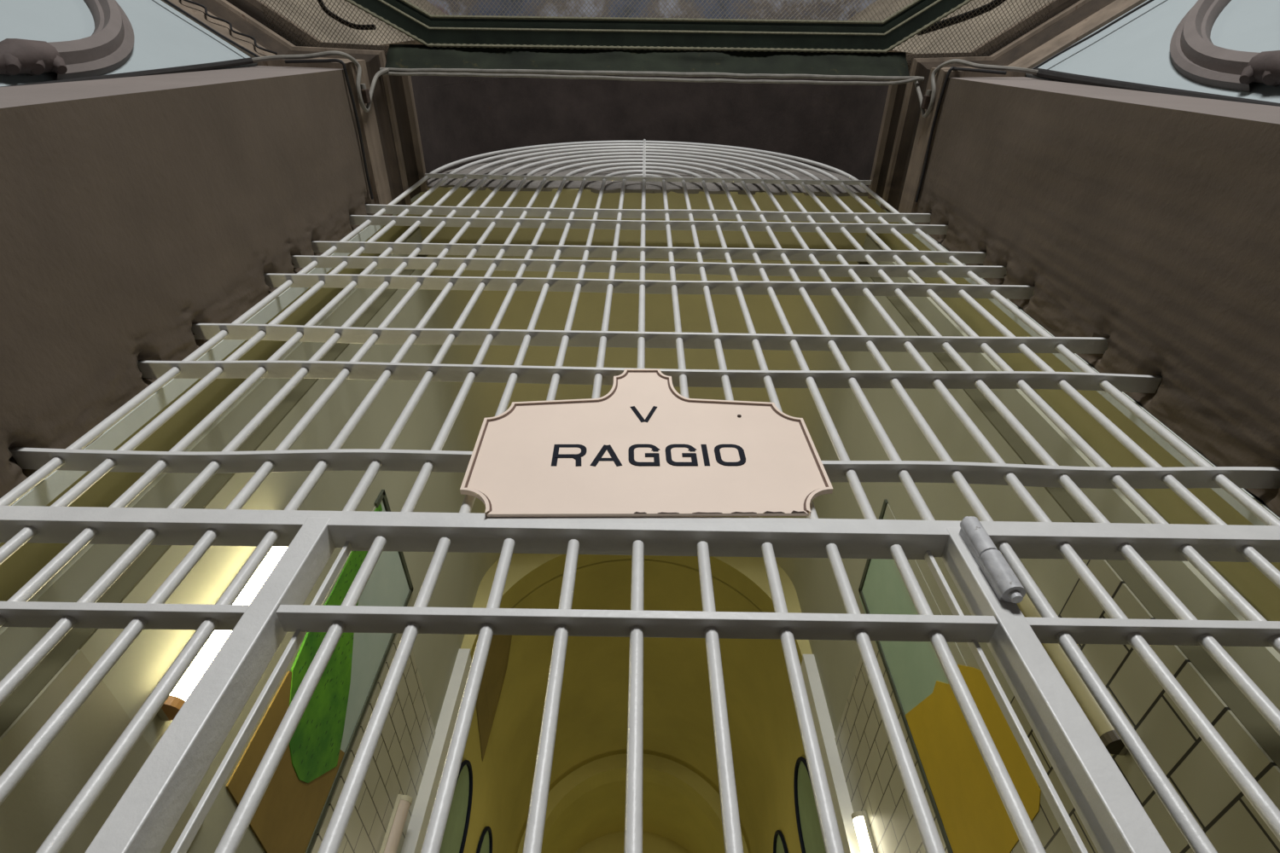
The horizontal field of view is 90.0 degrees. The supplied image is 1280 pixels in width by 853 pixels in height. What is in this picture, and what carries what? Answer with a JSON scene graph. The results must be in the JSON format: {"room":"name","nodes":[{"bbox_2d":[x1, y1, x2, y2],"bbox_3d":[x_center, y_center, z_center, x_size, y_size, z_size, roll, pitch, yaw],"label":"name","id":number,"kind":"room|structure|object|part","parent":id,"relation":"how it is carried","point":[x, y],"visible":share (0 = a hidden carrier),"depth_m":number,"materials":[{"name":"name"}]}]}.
{"room":"prison interior","nodes":[
{"label":"prison interior","id":0,"kind":"room"},
{"bbox_2d":[0,65,375,506],"bbox_3d":[-1.940,-0.233,1.330,0.973,4.752,0.862,1,-57,0],"label":"wall","id":1,"kind":"structure","parent":0,"point":[136,212],"depth_m":1.88,"materials":[{"name":"brown paint"}]},
{"bbox_2d":[0,57,256,87],"bbox_3d":[-1.862,-1.090,2.038,0.060,2.413,0.031,20,-59,-12],"label":"cable","id":2,"kind":"object","parent":1,"relation":"attached to","point":[211,66],"visible":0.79,"depth_m":2.50,"materials":[{"name":"black rubber"}]},
{"bbox_2d":[183,0,277,54],"bbox_3d":[-2.112,-2.014,3.071,0.711,0.083,0.011,29,-61,-17],"label":"cable","id":3,"kind":"object","parent":1,"relation":"attached to","point":[188,1],"visible":1,"depth_m":3.11,"materials":[{"name":"black rubber"}]},
{"bbox_2d":[160,0,427,215],"bbox_3d":[-2.596,-2.509,3.120,3.647,0.806,0.699,35,-63,-20],"label":"trim","id":4,"kind":"structure","parent":1,"relation":"attached to","point":[390,131],"depth_m":3.46,"materials":[{"name":"paint"}]},
{"bbox_2d":[251,51,389,112],"bbox_3d":[-1.562,-1.817,3.201,0.512,0.427,0.222,24,-60,-14],"label":"cable","id":5,"kind":"object","parent":1,"relation":"attached to","point":[380,72],"visible":0.98,"depth_m":3.08,"materials":[{"name":"grey plastic"}]},
{"bbox_2d":[285,58,373,199],"bbox_3d":[-1.550,-1.481,3.226,0.276,0.059,0.650,1,-57,0],"label":"cable","id":6,"kind":"object","parent":1,"relation":"attached to","point":[314,61],"visible":1,"depth_m":3.14,"materials":[{"name":"grey rubber"}]},
{"bbox_2d":[360,83,371,103],"bbox_3d":[-1.388,-1.680,3.228,0.032,0.045,0.086,1,-57,0],"label":"clamp","id":7,"kind":"object","parent":1,"relation":"attached to","point":[365,93],"visible":0.82,"depth_m":3.22,"materials":[{"name":"grey metal"}]},
{"bbox_2d":[379,67,924,81],"bbox_3d":[0.048,-1.878,3.408,2.917,0.058,0.027,1,-57,0],"label":"cable","id":8,"kind":"object","parent":1,"relation":"attached to","point":[407,70],"visible":0.97,"depth_m":3.39,"materials":[{"name":"grey plastic"}]},
{"bbox_2d":[0,214,410,601],"bbox_3d":[-1.774,0.061,1.968,0.414,5.499,0.216,1,-57,0],"label":"wall","id":9,"kind":"structure","parent":0,"point":[24,564],"depth_m":2.12,"materials":[{"name":"green paint"}]},
{"bbox_2d":[0,227,422,699],"bbox_3d":[-1.745,0.212,2.066,0.477,5.499,0.144,1,-57,0],"label":"wall","id":10,"kind":"structure","parent":0,"point":[74,579],"depth_m":2.03,"materials":[{"name":"beige paint"}]},
{"bbox_2d":[0,254,428,737],"bbox_3d":[-1.481,0.310,2.058,0.072,5.382,0.007,1,-57,0],"label":"trim","id":11,"kind":"structure","parent":10,"relation":"attached to","point":[76,638],"depth_m":1.89,"materials":[{"name":"green paint"}]},
{"bbox_2d":[0,0,447,86],"bbox_3d":[-3.098,-2.355,2.643,2.880,9.252,0.135,29,-61,-17],"label":"wall","id":12,"kind":"structure","parent":0,"point":[165,37],"depth_m":2.73,"materials":[{"name":"white paint"}]},
{"bbox_2d":[0,0,134,80],"bbox_3d":[-2.631,-1.792,2.101,1.855,1.299,0.102,29,-61,-17],"label":"trim","id":13,"kind":"structure","parent":12,"relation":"attached to","point":[111,43],"depth_m":2.19,"materials":[{"name":"stone"}]},
{"bbox_2d":[47,0,134,80],"bbox_3d":[-2.637,-1.859,2.221,1.836,1.026,0.076,29,-61,-17],"label":"hood","id":14,"kind":"object","parent":12,"relation":"attached to","point":[111,43],"depth_m":2.29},
{"bbox_2d":[163,0,260,57],"bbox_3d":[-2.805,-2.315,2.710,2.366,0.023,0.023,29,-61,-17],"label":"cable","id":15,"kind":"object","parent":12,"relation":"attached to","point":[166,1],"visible":0.97,"depth_m":3.00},
{"bbox_2d":[0,256,477,852],"bbox_3d":[-1.730,1.514,2.955,0.547,5.562,3.006,1,-57,0],"label":"wall","id":16,"kind":"structure","parent":0,"point":[135,676],"depth_m":2.25,"materials":[{"name":"beige paint"}]},
{"bbox_2d":[157,546,287,721],"bbox_3d":[-1.410,0.640,2.251,0.080,0.792,0.094,1,-57,0],"label":"lamp","id":17,"kind":"object","parent":16,"relation":"attached to","point":[183,689],"visible":0.28,"depth_m":2.07,"materials":[{"name":"white"}]},
{"bbox_2d":[225,489,413,852],"bbox_3d":[-1.451,1.149,3.153,0.014,1.673,0.864,1,-57,0],"label":"mural","id":18,"kind":"object","parent":16,"relation":"attached to","point":[289,816],"visible":0.76,"depth_m":2.92,"materials":[{"name":"paint"}]},
{"bbox_2d":[309,634,435,852],"bbox_3d":[-1.484,2.728,2.682,0.016,3.780,1.206,1,-57,0],"label":"tiled wall","id":19,"kind":"structure","parent":16,"relation":"attached to","point":[400,757],"depth_m":3.74,"materials":[{"name":"beige tile"}]},
{"bbox_2d":[379,794,412,852],"bbox_3d":[-1.437,2.473,3.617,0.084,0.711,0.108,1,-57,0],"label":"lamp","id":20,"kind":"object","parent":19,"relation":"attached to","point":[390,845],"visible":1,"depth_m":3.76,"materials":[{"name":"beige plastic"}]},
{"bbox_2d":[461,704,511,852],"bbox_3d":[-1.624,5.997,5.245,0.360,4.486,6.498,1,-57,0],"label":"wall","id":21,"kind":"structure","parent":0,"point":[486,811],"depth_m":5.69,"materials":[{"name":"yellow paint"}]},
{"bbox_2d":[400,648,471,852],"bbox_3d":[-1.454,3.164,3.398,0.108,4.500,0.306,1,-57,0],"label":"trim","id":22,"kind":"structure","parent":21,"relation":"attached to","point":[416,830],"depth_m":4.47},
{"bbox_2d":[439,760,472,852],"bbox_3d":[-1.392,3.808,3.559,0.033,3.886,0.707,1,-57,0],"label":"arched panel","id":23,"kind":"object","parent":21,"relation":"attached to","point":[456,832],"visible":0.84,"depth_m":4.94,"materials":[{"name":"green paint"}]},
{"bbox_2d":[476,826,492,852],"bbox_3d":[-1.409,4.837,4.286,0.033,3.976,0.707,1,-57,0],"label":"arched panel","id":24,"kind":"object","parent":21,"relation":"attached to","point":[485,846],"visible":1,"depth_m":5.80,"materials":[{"name":"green paint"}]},
{"bbox_3d":[-1.423,4.841,4.279,0.005,3.960,0.675,1,-57,0],"label":"panel","id":25,"kind":"part","parent":24,"relation":"part of","materials":[{"name":"grey paint"}]},
{"bbox_2d":[517,753,748,852],"bbox_3d":[-0.075,4.786,7.930,2.736,1.368,0.315,1,-57,0],"label":"trim","id":26,"kind":"structure","parent":21,"relation":"attached to","point":[672,775],"depth_m":8.15,"materials":[{"name":"yellow paint"}]},
{"bbox_2d":[574,831,690,852],"bbox_3d":[-0.098,6.208,9.414,3.420,1.125,0.180,1,-57,0],"label":"wall","id":27,"kind":"structure","parent":0,"point":[614,842],"depth_m":9.37,"materials":[{"name":"yellow paint"}]},
{"bbox_2d":[460,553,812,665],"bbox_3d":[-0.024,1.514,5.987,2.916,1.701,0.270,1,-57,0],"label":"wall","id":28,"kind":"structure","parent":0,"point":[526,573],"depth_m":6.02,"materials":[{"name":"yellow paint"}]},
{"bbox_2d":[0,151,1279,543],"bbox_3d":[0.007,-0.427,2.495,3.960,6.948,0.071,1,-57,0],"label":"wall","id":29,"kind":"structure","parent":0,"point":[613,187],"depth_m":2.70,"materials":[{"name":"grey paint"}]},
{"bbox_2d":[488,558,792,852],"bbox_3d":[-0.069,4.419,7.678,2.700,1.350,6.480,1,-57,0],"label":"ceiling","id":30,"kind":"structure","parent":0,"point":[593,714],"depth_m":7.15,"materials":[{"name":"yellow paint"}]},
{"bbox_2d":[476,634,511,761],"bbox_3d":[-1.308,2.335,5.781,0.194,0.897,0.931,1,-57,0],"label":"recess","id":31,"kind":"structure","parent":30,"relation":"attached to","point":[495,670],"depth_m":5.78,"materials":[{"name":"paint"}]},
{"bbox_2d":[423,289,861,593],"bbox_3d":[-0.001,0.035,5.412,2.880,1.008,2.835,1,-57,0],"label":"ceiling","id":32,"kind":"structure","parent":0,"point":[482,401],"depth_m":5.23,"materials":[{"name":"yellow paint"}]},
{"bbox_2d":[427,243,858,282],"bbox_3d":[0.021,-1.368,4.814,3.420,1.077,0.256,1,-57,0],"label":"ceiling beam","id":33,"kind":"structure","parent":0,"point":[650,276],"depth_m":4.38,"materials":[{"name":"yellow paint"}]},
{"bbox_2d":[407,186,882,250],"bbox_3d":[0.022,-1.393,4.349,3.600,0.196,0.450,1,-57,0],"label":"ceiling","id":34,"kind":"structure","parent":0,"point":[567,198],"depth_m":4.24,"materials":[{"name":"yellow paint"}]},
{"bbox_2d":[384,44,909,75],"bbox_3d":[0.040,-1.969,3.451,2.808,0.159,0.119,1,-57,0],"label":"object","id":35,"kind":"structure","parent":0,"point":[398,55],"depth_m":3.45,"materials":[{"name":"metal"}]},
{"bbox_2d":[410,72,890,187],"bbox_3d":[0.062,-2.220,4.602,2.943,1.460,0.693,1,-57,0],"label":"wall","id":36,"kind":"structure","parent":0,"point":[838,126],"depth_m":4.90,"materials":[{"name":"paint"}]},
{"bbox_2d":[426,0,876,20],"bbox_3d":[0.109,-6.931,5.252,10.800,0.180,6.750,1,-57,0],"label":"ceiling","id":37,"kind":"structure","parent":0,"point":[440,2],"depth_m":6.78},
{"bbox_2d":[756,698,806,852],"bbox_3d":[1.435,6.045,5.245,0.360,4.486,6.498,1,-57,0],"label":"wall","id":38,"kind":"structure","parent":0,"point":[780,814],"depth_m":5.69,"materials":[{"name":"yellow paint"}]},
{"bbox_2d":[773,830,788,852],"bbox_3d":[1.256,4.909,4.322,0.033,4.003,0.707,1,-57,0],"label":"arched panel","id":39,"kind":"object","parent":38,"relation":"attached to","point":[779,844],"visible":1,"depth_m":5.88,"materials":[{"name":"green paint"}]},
{"bbox_3d":[1.269,4.914,4.315,0.005,3.987,0.675,1,-57,0],"label":"panel","id":40,"kind":"part","parent":39,"relation":"part of","materials":[{"name":"grey paint"}]},
{"bbox_2d":[793,756,826,852],"bbox_3d":[1.272,3.837,3.594,0.033,3.958,0.725,1,-57,0],"label":"arched panel","id":41,"kind":"object","parent":38,"relation":"attached to","point":[808,825],"visible":0.84,"depth_m":4.99,"materials":[{"name":"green paint"}]},
{"bbox_2d":[800,654,861,852],"bbox_3d":[1.354,3.208,3.398,0.108,4.500,0.306,1,-57,0],"label":"trim","id":42,"kind":"structure","parent":38,"relation":"attached to","point":[836,782],"depth_m":4.51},
{"bbox_2d":[797,277,1088,736],"bbox_3d":[1.686,1.569,2.956,0.540,5.562,3.001,1,-57,0],"label":"wall","id":43,"kind":"structure","parent":0,"point":[837,662],"depth_m":3.52,"materials":[{"name":"beige paint"}]},
{"bbox_2d":[858,499,1041,852],"bbox_3d":[1.413,1.214,3.174,0.014,1.776,0.916,1,-57,0],"label":"mural","id":44,"kind":"object","parent":43,"relation":"attached to","point":[964,798],"visible":0.75,"depth_m":2.93,"materials":[{"name":"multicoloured paint"}]},
{"bbox_2d":[834,559,1279,852],"bbox_3d":[1.409,2.036,2.199,0.016,3.780,2.970,1,-57,0],"label":"tiled wall","id":45,"kind":"structure","parent":43,"relation":"attached to","point":[1225,816],"depth_m":1.84,"materials":[{"name":"beige tile"}]},
{"bbox_2d":[851,810,877,852],"bbox_3d":[1.357,2.619,3.690,0.084,0.720,0.108,1,-57,0],"label":"lamp","id":46,"kind":"object","parent":45,"relation":"attached to","point":[864,836],"visible":1,"depth_m":3.87,"materials":[{"name":"white plastic"}]},
{"bbox_2d":[853,816,872,852],"bbox_3d":[1.344,2.619,3.690,0.053,0.666,0.091,1,-57,0],"label":"diffuser","id":47,"kind":"object","parent":46,"relation":"attached to","point":[864,836],"depth_m":3.86,"materials":[{"name":"white plastic"}]},
{"bbox_2d":[1016,562,1128,756],"bbox_3d":[1.390,0.689,2.211,0.080,0.864,0.094,1,-57,0],"label":"lamp","id":48,"kind":"object","parent":45,"relation":"attached to","point":[1113,743],"visible":0.22,"depth_m":1.97,"materials":[{"name":"beige plastic"}]},
{"bbox_2d":[1016,593,1114,738],"bbox_3d":[1.378,0.688,2.211,0.050,0.810,0.079,1,-57,0],"label":"diffuser","id":49,"kind":"object","parent":48,"relation":"attached to","point":[1096,718],"depth_m":2.00,"materials":[{"name":"beige plastic"}]},
{"bbox_2d":[847,0,1279,103],"bbox_3d":[3.170,-2.257,2.643,2.880,9.252,0.135,-28,-61,17],"label":"wall","id":50,"kind":"structure","parent":0,"point":[1135,49],"depth_m":2.75,"materials":[{"name":"white paint"}]},
{"bbox_2d":[260,0,1053,67],"bbox_3d":[0.084,-2.470,3.283,4.232,0.008,1.082,1,-57,0],"label":"safety net","id":51,"kind":"object","parent":50,"relation":"attached to","point":[261,0],"visible":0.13,"depth_m":3.44,"materials":[{"name":"fabric"}]},
{"bbox_2d":[317,0,376,29],"bbox_3d":[-1.631,-2.259,3.492,0.373,0.036,0.103,30,-61,-18],"label":"hose","id":52,"kind":"object","parent":51,"relation":"on","point":[324,8],"visible":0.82,"depth_m":3.51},
{"bbox_2d":[918,0,1006,35],"bbox_3d":[1.784,-2.247,3.465,0.550,0.050,0.086,-21,-59,14],"label":"hose","id":53,"kind":"object","parent":51,"relation":"on","point":[980,8],"visible":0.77,"depth_m":3.47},
{"bbox_2d":[344,0,972,53],"bbox_3d":[0.072,-3.157,2.775,4.204,0.089,2.634,1,-57,0],"label":"frame","id":54,"kind":"object","parent":50,"relation":"attached to","point":[429,30],"visible":1,"depth_m":3.43,"materials":[{"name":"green paint"}]},
{"bbox_2d":[1031,0,1154,69],"bbox_3d":[2.876,-2.225,2.711,2.368,0.024,0.018,-28,-61,17],"label":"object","id":55,"kind":"object","parent":50,"relation":"attached to","point":[1149,1],"visible":0.94,"depth_m":2.97,"materials":[{"name":"metal"}]},
{"bbox_2d":[1169,0,1279,92],"bbox_3d":[2.724,-1.729,2.087,1.855,1.299,0.102,-28,-61,17],"label":"trim","id":56,"kind":"structure","parent":50,"relation":"attached to","point":[1194,55],"depth_m":2.24,"materials":[{"name":"stone"}]},
{"bbox_2d":[863,234,1279,735],"bbox_3d":[1.738,0.267,2.066,0.477,5.499,0.144,1,-57,0],"label":"wall","id":57,"kind":"structure","parent":0,"point":[1203,601],"depth_m":2.01,"materials":[{"name":"beige paint"}]},
{"bbox_2d":[856,261,1279,768],"bbox_3d":[1.471,0.357,2.058,0.072,5.382,0.007,1,-57,0],"label":"trim","id":58,"kind":"structure","parent":57,"relation":"attached to","point":[1268,739],"depth_m":1.88,"materials":[{"name":"green paint"}]},
{"bbox_2d":[875,209,1279,621],"bbox_3d":[1.771,0.117,1.968,0.414,5.499,0.216,1,-57,0],"label":"wall","id":59,"kind":"structure","parent":0,"point":[1250,583],"depth_m":2.09,"materials":[{"name":"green paint"}]},
{"bbox_2d":[913,76,1279,517],"bbox_3d":[1.973,-0.191,1.360,0.920,4.824,0.862,1,-57,0],"label":"wall","id":60,"kind":"structure","parent":0,"point":[1148,224],"depth_m":1.95,"materials":[{"name":"brown paint"}]},
{"bbox_2d":[381,71,919,85],"bbox_3d":[0.048,-1.843,3.376,2.883,0.093,0.037,1,-57,0],"label":"cable","id":61,"kind":"object","parent":60,"relation":"attached to","point":[451,74],"visible":0.99,"depth_m":3.37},
{"bbox_2d":[920,90,931,109],"bbox_3d":[1.495,-1.704,3.333,0.032,0.045,0.086,1,-57,0],"label":"clamp","id":62,"kind":"object","parent":60,"relation":"attached to","point":[926,100],"visible":0.84,"depth_m":3.32,"materials":[{"name":"grey metal"}]},
{"bbox_2d":[914,66,1006,202],"bbox_3d":[1.626,-1.466,3.279,0.225,0.183,0.650,1,-57,0],"label":"cable","id":63,"kind":"object","parent":60,"relation":"attached to","point":[951,68],"visible":1,"depth_m":3.25,"materials":[{"name":"grey rubber"}]},
{"bbox_2d":[913,58,1038,117],"bbox_3d":[1.643,-1.771,3.220,0.465,0.463,0.212,-25,-60,16],"label":"cable","id":64,"kind":"object","parent":60,"relation":"attached to","point":[924,114],"visible":0.95,"depth_m":3.16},
{"bbox_2d":[867,0,1146,224],"bbox_3d":[2.701,-2.445,3.156,3.606,0.724,0.695,-34,-63,21],"label":"trim","id":65,"kind":"structure","parent":60,"relation":"attached to","point":[904,135],"depth_m":3.47,"materials":[{"name":"paint"}]},
{"bbox_2d":[1032,68,1279,106],"bbox_3d":[1.895,-1.031,2.038,0.070,2.413,0.041,-18,-59,12],"label":"cable","id":66,"kind":"object","parent":60,"relation":"attached to","point":[1044,73],"visible":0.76,"depth_m":2.46,"materials":[{"name":"black plastic"}]},
{"bbox_3d":[-0.052,3.315,0.686,12.600,0.180,18.900,1,-57,0],"label":"floor","id":67,"kind":"structure","parent":0,"visible":0},
{"bbox_2d":[0,139,1279,852],"bbox_3d":[0.035,-0.487,2.445,3.069,6.930,0.075,1,-57,0],"label":"metal grating","id":68,"kind":"object","parent":67,"relation":"in","point":[147,814],"visible":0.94,"depth_m":1.52,"materials":[{"name":"white paint"}]},
{"bbox_3d":[-1.104,0.337,1.147,0.818,0.018,0.050,1,-57,0],"label":"rail","id":69,"kind":"part","parent":68,"relation":"part of","materials":[{"name":"grey metal"}]},
{"bbox_3d":[-0.679,0.810,0.451,0.050,2.160,0.070,1,-57,0],"label":"post","id":70,"kind":"part","parent":68,"relation":"part of","materials":[{"name":"grey metal"}]},
{"bbox_2d":[170,516,1087,852],"bbox_3d":[0.018,0.797,0.459,1.336,2.146,0.126,1,-57,0],"label":"door","id":71,"kind":"structure","parent":68,"relation":"attached to","point":[636,624],"depth_m":1.09,"materials":[{"name":"white paint"}]},
{"bbox_3d":[-0.006,0.354,1.149,1.274,0.018,0.052,1,-57,0],"label":"rail","id":72,"kind":"part","parent":71,"relation":"part of","materials":[{"name":"grey metal"}]},
{"bbox_3d":[-0.004,0.264,1.378,1.242,0.027,0.011,1,-57,0],"label":"rail","id":73,"kind":"part","parent":71,"relation":"part of","materials":[{"name":"grey metal"}]},
{"bbox_3d":[0.023,0.228,1.355,3.069,0.045,0.065,1,-57,0],"label":"head rail","id":74,"kind":"part","parent":68,"relation":"part of","materials":[{"name":"grey metal"}]},
{"bbox_3d":[0.025,0.100,1.542,3.060,0.029,0.067,1,-57,0],"label":"rail","id":75,"kind":"part","parent":68,"relation":"part of","materials":[{"name":"grey metal"}]},
{"bbox_2d":[459,368,832,517],"bbox_3d":[0.015,0.014,1.608,0.829,0.648,0.014,1,-57,0],"label":"name sign","id":76,"kind":"object","parent":68,"relation":"attached to","point":[642,448],"visible":1,"depth_m":1.51,"materials":[{"name":"beige ceramic"}]},
{"bbox_3d":[0.052,-1.578,4.087,3.033,0.022,0.031,1,-57,0],"label":"rail","id":77,"kind":"part","parent":68,"relation":"part of","materials":[{"name":"grey metal"}]},
{"bbox_3d":[0.045,-1.140,3.428,3.060,0.023,0.049,1,-57,0],"label":"rail","id":78,"kind":"part","parent":68,"relation":"part of","materials":[{"name":"grey metal"}]},
{"bbox_3d":[0.043,-1.023,3.248,3.060,0.020,0.049,1,-57,0],"label":"rail","id":79,"kind":"part","parent":68,"relation":"part of","materials":[{"name":"grey metal"}]},
{"bbox_3d":[0.036,-0.556,2.539,3.060,0.027,0.061,1,-57,0],"label":"rail","id":80,"kind":"part","parent":68,"relation":"part of","materials":[{"name":"grey metal"}]},
{"bbox_3d":[0.038,-0.679,2.727,3.060,0.021,0.055,1,-57,0],"label":"rail","id":81,"kind":"part","parent":68,"relation":"part of","materials":[{"name":"grey metal"}]},
{"bbox_3d":[0.039,-0.787,2.890,3.060,0.021,0.052,1,-57,0],"label":"rail","id":82,"kind":"part","parent":68,"relation":"part of","materials":[{"name":"grey metal"}]},
{"bbox_3d":[0.029,-0.152,1.927,3.060,0.027,0.065,1,-57,0],"label":"rail","id":83,"kind":"part","parent":68,"relation":"part of","materials":[{"name":"grey metal"}]},
{"bbox_3d":[0.032,-0.292,2.140,3.060,0.026,0.063,1,-57,0],"label":"rail","id":84,"kind":"part","parent":68,"relation":"part of","materials":[{"name":"grey metal"}]},
{"bbox_3d":[0.653,0.831,0.451,0.050,2.160,0.070,1,-57,0],"label":"post","id":85,"kind":"part","parent":68,"relation":"part of","materials":[{"name":"grey metal"}]},
{"bbox_3d":[1.120,0.372,1.147,0.872,0.018,0.050,1,-57,0],"label":"rail","id":86,"kind":"part","parent":68,"relation":"part of","materials":[{"name":"grey metal"}]}
]}

